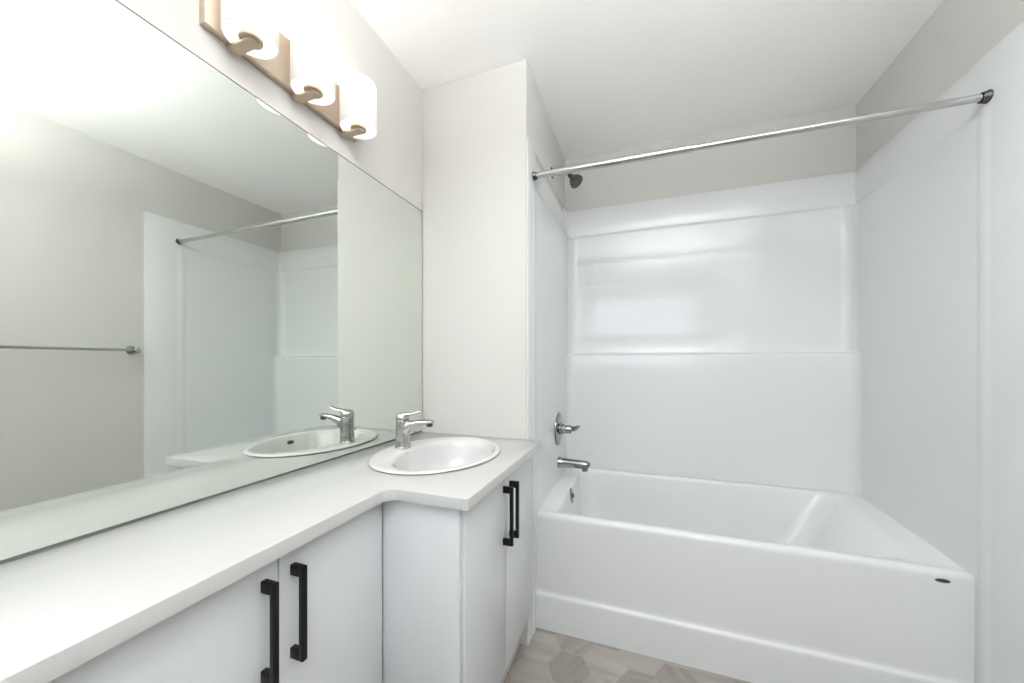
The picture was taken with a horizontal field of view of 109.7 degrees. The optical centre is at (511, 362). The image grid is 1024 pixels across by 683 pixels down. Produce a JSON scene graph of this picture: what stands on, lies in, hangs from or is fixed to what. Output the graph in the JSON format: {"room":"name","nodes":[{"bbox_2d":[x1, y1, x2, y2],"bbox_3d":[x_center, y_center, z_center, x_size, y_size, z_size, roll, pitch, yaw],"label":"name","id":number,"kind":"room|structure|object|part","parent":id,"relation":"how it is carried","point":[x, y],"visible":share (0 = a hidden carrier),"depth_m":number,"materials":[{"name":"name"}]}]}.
{"room":"bathroom","nodes":[
{"label":"bathroom","id":0,"kind":"room"},
{"bbox_2d":[0,0,421,564],"bbox_3d":[-0.792,-0.043,0.767,0.100,2.440,3.753,0,0,20],"label":"wall","id":1,"kind":"structure","parent":0,"point":[393,157],"depth_m":1.24,"materials":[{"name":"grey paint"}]},
{"bbox_2d":[0,0,421,563],"bbox_3d":[-0.728,-0.191,0.791,0.004,1.017,1.856,0,0,20],"label":"mirror","id":2,"kind":"object","parent":1,"relation":"attached to","point":[202,297],"visible":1,"depth_m":0.76,"materials":[{"name":"grey mirror"}]},
{"bbox_2d":[199,0,376,141],"bbox_3d":[-0.576,-0.841,1.027,0.131,0.158,0.473,0,0,20],"label":"vanity light","id":3,"kind":"object","parent":1,"relation":"attached to","point":[303,65],"visible":1,"depth_m":0.98,"materials":[{"name":"white glass"}]},
{"bbox_3d":[-0.651,-0.769,0.872,0.088,0.014,0.027,0,0,20],"label":"arm","id":4,"kind":"part","parent":3,"relation":"part of","materials":[{"name":"silver metal"}]},
{"bbox_3d":[-0.625,-0.846,0.863,0.113,0.148,0.113,0,0,20],"label":"lamp shade","id":5,"kind":"part","parent":3,"relation":"part of","materials":[{"name":"white glass"}]},
{"bbox_2d":[238,20,263,49],"bbox_3d":[-0.625,-0.788,0.863,0.051,0.036,0.051,0,0,20],"label":"socket","id":6,"kind":"object","parent":3,"relation":"attached to","point":[249,34],"depth_m":0.85,"materials":[{"name":"beige"}]},
{"bbox_3d":[-0.592,-0.769,1.037,0.088,0.014,0.027,0,0,20],"label":"arm","id":7,"kind":"part","parent":3,"relation":"part of","materials":[{"name":"silver metal"}]},
{"bbox_3d":[-0.566,-0.846,1.027,0.113,0.148,0.113,0,0,20],"label":"lamp shade","id":8,"kind":"part","parent":3,"relation":"part of","materials":[{"name":"white glass"}]},
{"bbox_2d":[303,77,322,98],"bbox_3d":[-0.566,-0.788,1.027,0.051,0.036,0.051,0,0,20],"label":"socket","id":9,"kind":"object","parent":3,"relation":"attached to","point":[312,88],"depth_m":1.02,"materials":[{"name":"beige"}]},
{"bbox_3d":[-0.534,-0.769,1.201,0.088,0.014,0.027,0,0,20],"label":"arm","id":10,"kind":"part","parent":3,"relation":"part of","materials":[{"name":"silver metal"}]},
{"bbox_3d":[-0.507,-0.846,1.192,0.113,0.148,0.113,0,0,20],"label":"lamp shade","id":11,"kind":"part","parent":3,"relation":"part of","materials":[{"name":"white glass"}]},
{"bbox_2d":[350,118,366,134],"bbox_3d":[-0.507,-0.788,1.192,0.051,0.036,0.051,0,0,20],"label":"socket","id":12,"kind":"object","parent":3,"relation":"attached to","point":[357,127],"depth_m":1.18,"materials":[{"name":"beige"}]},
{"bbox_2d":[422,59,564,644],"bbox_3d":[-0.026,-0.043,2.007,0.507,2.440,0.903,0,0,20],"label":"wall partition","id":13,"kind":"structure","parent":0,"point":[476,128],"depth_m":1.58,"materials":[{"name":"grey paint"}]},
{"bbox_2d":[551,167,582,188],"bbox_3d":[0.287,-0.976,1.886,0.164,0.128,0.073,0,0,20],"label":"showerhead","id":14,"kind":"object","parent":13,"relation":"attached to","point":[576,180],"visible":0.77,"depth_m":1.86,"materials":[{"name":"silver metal"}]},
{"bbox_2d":[504,628,750,682],"bbox_3d":[0.172,1.217,0.423,2.148,0.080,3.753,0,0,20],"label":"floor","id":15,"kind":"structure","parent":0,"point":[549,657],"depth_m":1.40,"materials":[{"name":"grey tile"}]},
{"bbox_2d":[48,503,381,682],"bbox_3d":[-0.669,0.762,0.432,0.349,0.829,1.174,0,0,20],"label":"base cabinet","id":16,"kind":"object","parent":15,"relation":"on","point":[313,613],"visible":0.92,"depth_m":0.68,"materials":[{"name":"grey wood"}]},
{"bbox_3d":[-0.490,0.662,0.537,0.018,0.619,0.283,0,0,20],"label":"door","id":17,"kind":"part","parent":16,"relation":"part of","materials":[{"name":"white laminate"}]},
{"bbox_3d":[-0.432,0.556,0.639,0.023,0.020,0.011,0,0,20],"label":"handle post","id":18,"kind":"part","parent":16,"relation":"part of","materials":[{"name":"black metal"}]},
{"bbox_3d":[-0.432,0.397,0.639,0.023,0.020,0.011,0,0,20],"label":"handle post","id":19,"kind":"part","parent":16,"relation":"part of","materials":[{"name":"black metal"}]},
{"bbox_3d":[-0.417,0.476,0.633,0.010,0.179,0.011,0,0,20],"label":"handle","id":20,"kind":"part","parent":16,"relation":"part of","materials":[{"name":"black metal"}]},
{"bbox_3d":[-0.413,0.556,0.692,0.023,0.020,0.011,0,0,20],"label":"handle post","id":21,"kind":"part","parent":16,"relation":"part of","materials":[{"name":"black metal"}]},
{"bbox_3d":[-0.413,0.397,0.692,0.023,0.020,0.011,0,0,20],"label":"handle post","id":22,"kind":"part","parent":16,"relation":"part of","materials":[{"name":"black metal"}]},
{"bbox_3d":[-0.398,0.476,0.687,0.010,0.179,0.011,0,0,20],"label":"handle","id":23,"kind":"part","parent":16,"relation":"part of","materials":[{"name":"black metal"}]},
{"bbox_3d":[-0.393,0.662,0.807,0.018,0.619,0.284,0,0,20],"label":"door","id":24,"kind":"part","parent":16,"relation":"part of","materials":[{"name":"white laminate"}]},
{"bbox_2d":[382,456,532,682],"bbox_3d":[-0.252,0.762,1.257,0.580,0.829,0.654,0,0,20],"label":"base cabinet","id":25,"kind":"object","parent":15,"relation":"on","point":[457,585],"visible":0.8,"depth_m":0.93,"materials":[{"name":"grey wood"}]},
{"bbox_2d":[0,432,541,682],"bbox_3d":[-0.459,0.333,0.694,0.572,0.028,1.858,0,0,20],"label":"countertop","id":26,"kind":"structure","parent":25,"relation":"on","point":[63,607],"depth_m":0.60,"materials":[{"name":"white stone"}]},
{"bbox_2d":[393,410,433,448],"bbox_3d":[-0.358,0.240,1.305,0.170,0.139,0.057,0,0,20],"label":"faucet","id":27,"kind":"object","parent":26,"relation":"on","point":[405,427],"visible":1,"depth_m":1.29,"materials":[{"name":"silver metal"}]},
{"bbox_3d":[-0.365,0.183,1.307,0.098,0.026,0.034,0,0,20],"label":"lever","id":28,"kind":"part","parent":27,"relation":"part of","materials":[{"name":"silver metal"}]},
{"bbox_3d":[-0.342,0.235,1.299,0.134,0.067,0.042,0,0,20],"label":"spout","id":29,"kind":"part","parent":27,"relation":"part of","materials":[{"name":"silver metal"}]},
{"bbox_2d":[368,437,499,474],"bbox_3d":[-0.258,0.389,1.266,0.419,0.160,0.514,0,0,20],"label":"sink","id":30,"kind":"object","parent":26,"relation":"in","point":[436,455],"visible":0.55,"depth_m":1.37,"materials":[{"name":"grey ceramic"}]},
{"bbox_3d":[-0.229,0.664,0.910,0.224,0.632,0.017,0,0,20],"label":"panel","id":31,"kind":"part","parent":25,"relation":"part of","materials":[{"name":"white laminate"}]},
{"bbox_3d":[-0.073,0.662,1.015,0.018,0.619,0.284,0,0,20],"label":"door","id":32,"kind":"part","parent":25,"relation":"part of","materials":[{"name":"white laminate"}]},
{"bbox_3d":[-0.016,0.554,1.116,0.023,0.020,0.011,0,0,20],"label":"handle post","id":33,"kind":"part","parent":25,"relation":"part of","materials":[{"name":"black metal"}]},
{"bbox_3d":[-0.016,0.393,1.116,0.023,0.020,0.011,0,0,20],"label":"handle post","id":34,"kind":"part","parent":25,"relation":"part of","materials":[{"name":"black metal"}]},
{"bbox_3d":[-0.001,0.473,1.111,0.010,0.181,0.011,0,0,20],"label":"handle","id":35,"kind":"part","parent":25,"relation":"part of","materials":[{"name":"black metal"}]},
{"bbox_3d":[0.002,0.393,1.168,0.023,0.020,0.011,0,0,20],"label":"handle post","id":36,"kind":"part","parent":25,"relation":"part of","materials":[{"name":"black metal"}]},
{"bbox_3d":[0.017,0.473,1.163,0.010,0.181,0.011,0,0,20],"label":"handle","id":37,"kind":"part","parent":25,"relation":"part of","materials":[{"name":"black metal"}]},
{"bbox_3d":[0.025,0.662,1.292,0.018,0.619,0.298,0,0,20],"label":"door","id":38,"kind":"part","parent":25,"relation":"part of","materials":[{"name":"white laminate"}]},
{"bbox_2d":[536,468,974,682],"bbox_3d":[0.893,0.899,1.680,1.433,0.555,0.674,0,0,20],"label":"bathtub","id":39,"kind":"object","parent":15,"relation":"on","point":[753,583],"visible":0.98,"depth_m":1.40,"materials":[{"name":"white plastic"}]},
{"bbox_3d":[0.309,0.696,1.891,0.028,0.078,0.077,0,0,20],"label":"overflow plate","id":40,"kind":"part","parent":39,"relation":"part of","materials":[{"name":"silver metal"}]},
{"bbox_2d":[539,468,967,571],"bbox_3d":[0.898,0.838,1.696,1.433,0.433,0.640,0,0,20],"label":"basin","id":41,"kind":"object","parent":39,"relation":"in","point":[843,524],"depth_m":1.83,"materials":[{"name":"white plastic"}]},
{"bbox_2d":[527,21,1023,682],"bbox_3d":[0.857,0.120,1.583,1.440,2.114,0.892,0,0,20],"label":"shower surround","id":42,"kind":"object","parent":15,"relation":"on","point":[859,332],"visible":0.98,"depth_m":1.74,"materials":[{"name":"white plastic"}]},
{"bbox_3d":[0.222,-0.134,1.917,0.035,1.605,0.677,0,0,22],"label":"panel","id":43,"kind":"part","parent":42,"relation":"part of","materials":[{"name":"white plastic"}]},
{"bbox_2d":[555,413,579,444],"bbox_3d":[0.312,0.362,1.959,0.119,0.178,0.178,0,0,20],"label":"shower valve","id":44,"kind":"object","parent":42,"relation":"attached to","point":[560,428],"visible":1,"depth_m":1.94,"materials":[{"name":"silver metal"}]},
{"bbox_3d":[0.338,0.355,1.942,0.056,0.038,0.043,0,0,36],"label":"lever","id":45,"kind":"part","parent":44,"relation":"part of","materials":[{"name":"silver metal"}]},
{"bbox_2d":[557,457,589,471],"bbox_3d":[0.336,0.548,1.950,0.175,0.065,0.060,0,0,20],"label":"tub spout","id":46,"kind":"object","parent":42,"relation":"attached to","point":[562,462],"visible":1,"depth_m":1.93,"materials":[{"name":"silver metal"}]},
{"bbox_3d":[0.999,-0.154,1.978,1.415,1.566,0.053,0,0,20],"label":"panel","id":47,"kind":"part","parent":42,"relation":"part of","materials":[{"name":"white plastic"}]},
{"bbox_2d":[532,89,993,180],"bbox_3d":[0.766,-0.808,1.329,1.430,0.046,0.038,0,0,20],"label":"shower rod","id":48,"kind":"object","parent":42,"relation":"attached to","point":[984,97],"visible":1,"depth_m":1.27,"materials":[{"name":"grey metal"}]},
{"bbox_3d":[1.551,-0.134,1.443,0.030,1.605,0.677,0,0,20],"label":"panel","id":49,"kind":"part","parent":42,"relation":"part of","materials":[{"name":"white plastic"}]},
{"bbox_2d":[350,0,943,160],"bbox_3d":[0.172,-1.303,0.423,2.148,0.080,3.753,0,0,20],"label":"ceiling","id":50,"kind":"structure","parent":0,"point":[609,75],"depth_m":1.47,"materials":[{"name":"white paint"}]},
{"bbox_2d":[565,105,855,211],"bbox_3d":[1.026,-0.043,2.058,1.441,2.440,0.100,0,0,20],"label":"wall","id":51,"kind":"structure","parent":0,"point":[829,151],"depth_m":1.96,"materials":[{"name":"grey paint"}]},
{"bbox_2d":[856,0,1023,169],"bbox_3d":[1.137,-0.043,0.078,0.100,2.440,3.753,0,0,20],"label":"wall","id":52,"kind":"structure","parent":0,"point":[958,34],"depth_m":1.30,"materials":[{"name":"grey paint"}]}
]}

